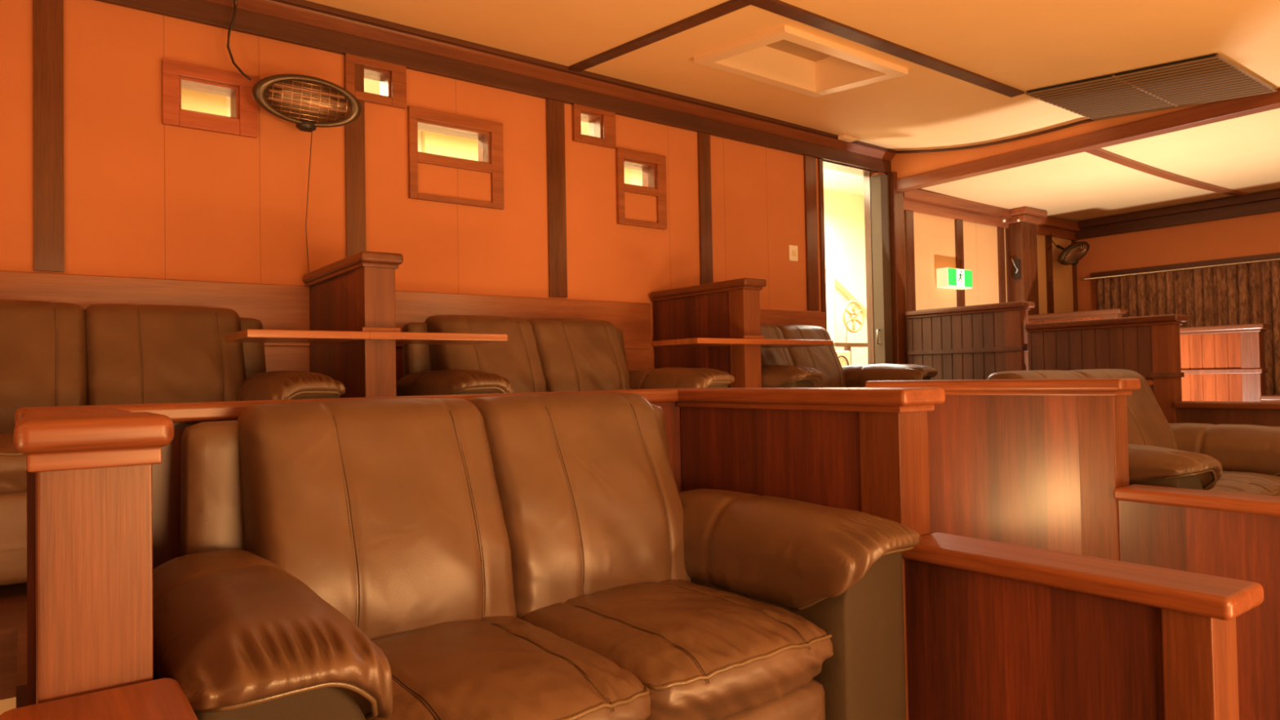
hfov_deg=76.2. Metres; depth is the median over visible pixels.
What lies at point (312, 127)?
pull cord
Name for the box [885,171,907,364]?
trim
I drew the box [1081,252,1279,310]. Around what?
rail
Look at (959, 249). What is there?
trim
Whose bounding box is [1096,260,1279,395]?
curtain
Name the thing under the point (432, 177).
window
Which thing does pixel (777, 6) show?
trim
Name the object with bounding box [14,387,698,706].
wall
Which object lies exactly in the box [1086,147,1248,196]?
trim
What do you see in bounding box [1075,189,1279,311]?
wall
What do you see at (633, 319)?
trim
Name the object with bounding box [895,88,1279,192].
trim
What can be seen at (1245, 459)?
sofa
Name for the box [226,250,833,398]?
wall
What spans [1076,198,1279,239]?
trim
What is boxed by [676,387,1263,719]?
wall
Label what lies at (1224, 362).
wall
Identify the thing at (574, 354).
cushion
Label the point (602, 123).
window
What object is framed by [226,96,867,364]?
wall
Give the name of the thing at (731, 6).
trim
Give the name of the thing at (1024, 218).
trim
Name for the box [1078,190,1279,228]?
trim
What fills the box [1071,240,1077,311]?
trim
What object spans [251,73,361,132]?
heater
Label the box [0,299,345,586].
sofa
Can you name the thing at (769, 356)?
cushion
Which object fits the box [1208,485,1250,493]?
seat cushion
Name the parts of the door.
handle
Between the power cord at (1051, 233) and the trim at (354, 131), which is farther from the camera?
the power cord at (1051, 233)
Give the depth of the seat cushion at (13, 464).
2.55 m
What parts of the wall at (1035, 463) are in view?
panel, post, panel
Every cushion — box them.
[0,299,88,432]
[0,432,26,493]
[84,303,246,405]
[237,397,516,639]
[370,616,650,719]
[424,315,546,392]
[468,392,690,618]
[520,579,833,719]
[526,318,630,391]
[760,324,794,365]
[773,324,845,387]
[986,369,1087,379]
[1070,368,1177,449]
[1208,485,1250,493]
[1215,471,1279,496]
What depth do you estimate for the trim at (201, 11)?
4.70 m
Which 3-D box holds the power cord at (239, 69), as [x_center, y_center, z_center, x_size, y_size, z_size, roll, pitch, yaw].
[-1.904,-1.562,3.880,0.128,0.483,0.024,-1,-1,12]
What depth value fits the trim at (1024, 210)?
8.12 m
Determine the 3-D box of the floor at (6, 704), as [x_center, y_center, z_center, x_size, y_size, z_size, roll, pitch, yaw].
[-3.130,1.151,0.823,3.980,0.450,0.580,0,-2,-37]
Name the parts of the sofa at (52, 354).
frame, armrest, arm panel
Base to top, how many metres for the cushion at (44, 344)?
0.580 m
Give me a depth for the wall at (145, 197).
4.29 m
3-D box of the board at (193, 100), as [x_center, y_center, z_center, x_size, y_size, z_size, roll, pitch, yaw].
[-2.944,-1.544,5.250,0.510,0.520,0.040,0,-2,-37]
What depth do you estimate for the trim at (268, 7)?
4.89 m
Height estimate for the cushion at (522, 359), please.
0.580 m
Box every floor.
[0,582,26,707]
[0,697,16,715]
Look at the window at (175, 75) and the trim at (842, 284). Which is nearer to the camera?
the window at (175, 75)
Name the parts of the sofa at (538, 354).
armrest, arm panel, frame, armrest, arm panel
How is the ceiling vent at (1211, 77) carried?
in the ceiling at (1025, 46)
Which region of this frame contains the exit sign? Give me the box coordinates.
[936,267,972,289]
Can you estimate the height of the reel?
0.412 m
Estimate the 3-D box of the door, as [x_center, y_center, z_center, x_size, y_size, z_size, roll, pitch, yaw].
[1.773,-0.427,6.855,0.875,2.400,0.180,0,-2,-37]
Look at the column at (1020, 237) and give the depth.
8.20 m
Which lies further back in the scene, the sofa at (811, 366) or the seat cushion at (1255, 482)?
the sofa at (811, 366)
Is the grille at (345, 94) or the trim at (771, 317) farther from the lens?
the trim at (771, 317)
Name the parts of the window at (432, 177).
panel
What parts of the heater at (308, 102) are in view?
sensor knob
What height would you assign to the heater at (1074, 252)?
0.261 m
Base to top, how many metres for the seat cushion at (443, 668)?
0.185 m
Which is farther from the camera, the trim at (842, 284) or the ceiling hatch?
the trim at (842, 284)
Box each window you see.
[161,58,257,138]
[345,53,406,109]
[407,105,504,209]
[571,103,616,148]
[615,146,666,229]
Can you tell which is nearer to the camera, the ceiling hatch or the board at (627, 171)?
the ceiling hatch
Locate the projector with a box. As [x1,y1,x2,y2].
[833,342,867,366]
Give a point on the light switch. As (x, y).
(793, 250)
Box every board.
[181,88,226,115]
[422,130,478,160]
[624,167,631,184]
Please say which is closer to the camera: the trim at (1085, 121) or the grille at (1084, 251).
the trim at (1085, 121)
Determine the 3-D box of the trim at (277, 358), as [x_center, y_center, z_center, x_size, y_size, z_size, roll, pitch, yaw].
[-2.155,0.358,3.799,9.120,0.845,0.020,0,-2,-37]
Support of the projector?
on the floor
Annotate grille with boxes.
[265,80,352,123]
[1064,244,1087,263]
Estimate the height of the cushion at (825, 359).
0.580 m
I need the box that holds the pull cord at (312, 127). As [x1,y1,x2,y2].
[305,127,312,272]
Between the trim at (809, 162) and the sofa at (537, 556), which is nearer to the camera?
the sofa at (537, 556)
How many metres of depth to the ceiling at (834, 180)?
8.58 m
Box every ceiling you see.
[306,0,1279,151]
[364,78,863,196]
[918,107,1279,222]
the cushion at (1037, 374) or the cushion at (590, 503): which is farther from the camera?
the cushion at (1037, 374)
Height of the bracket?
0.212 m
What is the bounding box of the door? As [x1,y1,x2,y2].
[817,158,893,364]
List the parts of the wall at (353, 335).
panel, drink shelf, post, panel, drink shelf, post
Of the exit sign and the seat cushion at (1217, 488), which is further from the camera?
the exit sign
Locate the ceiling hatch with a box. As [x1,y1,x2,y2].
[693,25,908,97]
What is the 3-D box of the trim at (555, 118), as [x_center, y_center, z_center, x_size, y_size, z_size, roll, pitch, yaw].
[-0.519,-1.010,5.076,0.124,1.245,0.022,0,-2,-37]
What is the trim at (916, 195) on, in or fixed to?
attached to the wall at (145, 197)
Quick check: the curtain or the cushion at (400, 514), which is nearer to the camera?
the cushion at (400, 514)
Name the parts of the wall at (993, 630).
panel, post, panel, post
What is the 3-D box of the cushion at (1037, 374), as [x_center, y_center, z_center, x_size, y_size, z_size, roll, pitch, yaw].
[2.037,0.348,3.968,0.685,0.600,0.380,0,-2,-37]
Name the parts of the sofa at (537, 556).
arm panel, armrest, frame, arm panel, armrest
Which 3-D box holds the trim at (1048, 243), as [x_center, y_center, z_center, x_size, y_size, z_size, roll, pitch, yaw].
[4.416,-0.295,8.761,0.110,2.100,0.022,0,-2,-37]
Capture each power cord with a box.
[226,0,251,80]
[1050,233,1058,248]
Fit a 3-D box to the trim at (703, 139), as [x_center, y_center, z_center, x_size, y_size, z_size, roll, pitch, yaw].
[0.466,-1.013,5.817,0.107,1.245,0.022,0,-2,-37]
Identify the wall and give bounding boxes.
[0,0,1073,355]
[0,406,198,719]
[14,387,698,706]
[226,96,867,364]
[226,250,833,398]
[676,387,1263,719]
[865,377,1279,719]
[905,301,1279,426]
[1028,308,1279,401]
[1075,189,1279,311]
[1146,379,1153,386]
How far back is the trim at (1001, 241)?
8.18 m
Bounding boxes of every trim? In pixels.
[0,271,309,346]
[33,0,64,272]
[94,0,891,173]
[204,0,895,161]
[264,346,654,383]
[343,53,366,257]
[395,290,651,348]
[545,97,567,297]
[568,0,761,71]
[697,131,713,284]
[738,0,1024,97]
[760,308,826,329]
[803,155,819,311]
[825,259,866,316]
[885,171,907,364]
[890,101,1217,178]
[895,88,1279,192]
[896,88,1279,153]
[902,189,1079,232]
[903,199,1077,240]
[904,209,915,364]
[954,218,964,306]
[996,226,1006,302]
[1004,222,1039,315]
[1006,213,1041,224]
[1008,206,1047,217]
[1044,235,1053,313]
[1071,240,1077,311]
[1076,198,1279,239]
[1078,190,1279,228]
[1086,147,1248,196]
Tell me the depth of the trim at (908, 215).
7.25 m
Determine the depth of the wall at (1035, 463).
3.07 m
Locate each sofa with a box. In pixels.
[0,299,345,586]
[152,392,920,719]
[395,315,734,395]
[760,324,937,387]
[986,368,1279,496]
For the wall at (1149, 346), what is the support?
on the floor
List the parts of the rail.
rail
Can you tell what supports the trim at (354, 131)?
attached to the wall at (145, 197)
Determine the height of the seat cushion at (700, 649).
0.184 m
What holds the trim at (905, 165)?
attached to the wall at (145, 197)
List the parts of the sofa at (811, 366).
arm panel, armrest, armrest, arm panel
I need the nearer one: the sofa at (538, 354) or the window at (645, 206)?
the sofa at (538, 354)
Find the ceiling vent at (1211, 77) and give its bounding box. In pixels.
[1025,53,1277,120]
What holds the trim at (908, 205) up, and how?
attached to the wall at (145, 197)
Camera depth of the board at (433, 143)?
6.31 m
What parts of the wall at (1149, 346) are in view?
panel, rail, post, panel, rail, post, panel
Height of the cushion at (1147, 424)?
0.600 m
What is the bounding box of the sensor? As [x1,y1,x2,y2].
[837,134,857,142]
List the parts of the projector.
arm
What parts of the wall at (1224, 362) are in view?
panel, post, panel, rail, post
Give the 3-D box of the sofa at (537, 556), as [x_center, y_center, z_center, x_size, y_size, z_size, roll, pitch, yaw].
[-0.214,0.591,1.893,1.606,1.008,0.986,0,-2,-37]
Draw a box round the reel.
[842,300,863,342]
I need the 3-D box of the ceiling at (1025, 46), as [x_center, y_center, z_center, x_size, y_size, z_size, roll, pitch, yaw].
[0.674,-1.748,0.787,10.030,0.368,8.350,0,-2,-37]
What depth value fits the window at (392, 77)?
4.44 m
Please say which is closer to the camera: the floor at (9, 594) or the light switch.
the floor at (9, 594)
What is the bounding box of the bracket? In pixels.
[1011,258,1020,279]
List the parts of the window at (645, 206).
panel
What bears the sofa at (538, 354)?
on the floor at (9, 594)
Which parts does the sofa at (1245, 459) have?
arm panel, armrest, armrest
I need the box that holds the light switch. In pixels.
[788,244,798,261]
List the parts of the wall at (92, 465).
post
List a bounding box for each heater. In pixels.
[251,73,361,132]
[1056,241,1089,265]
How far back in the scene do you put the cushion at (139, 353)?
3.33 m
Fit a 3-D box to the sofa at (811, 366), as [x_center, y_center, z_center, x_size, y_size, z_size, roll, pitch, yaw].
[1.179,0.240,5.430,1.389,1.008,0.986,0,-2,-37]
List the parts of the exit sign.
green panel, green panel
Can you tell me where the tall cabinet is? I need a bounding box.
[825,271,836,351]
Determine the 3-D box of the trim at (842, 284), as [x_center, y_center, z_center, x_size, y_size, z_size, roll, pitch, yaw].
[2.070,-0.983,8.975,1.700,1.130,0.100,0,-2,-37]
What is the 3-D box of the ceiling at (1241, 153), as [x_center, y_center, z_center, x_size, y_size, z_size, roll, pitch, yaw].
[6.031,-1.642,4.811,3.370,0.035,8.350,0,-2,-37]
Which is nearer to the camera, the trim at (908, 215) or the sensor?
the sensor
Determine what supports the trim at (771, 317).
attached to the wall at (145, 197)
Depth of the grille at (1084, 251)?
8.66 m

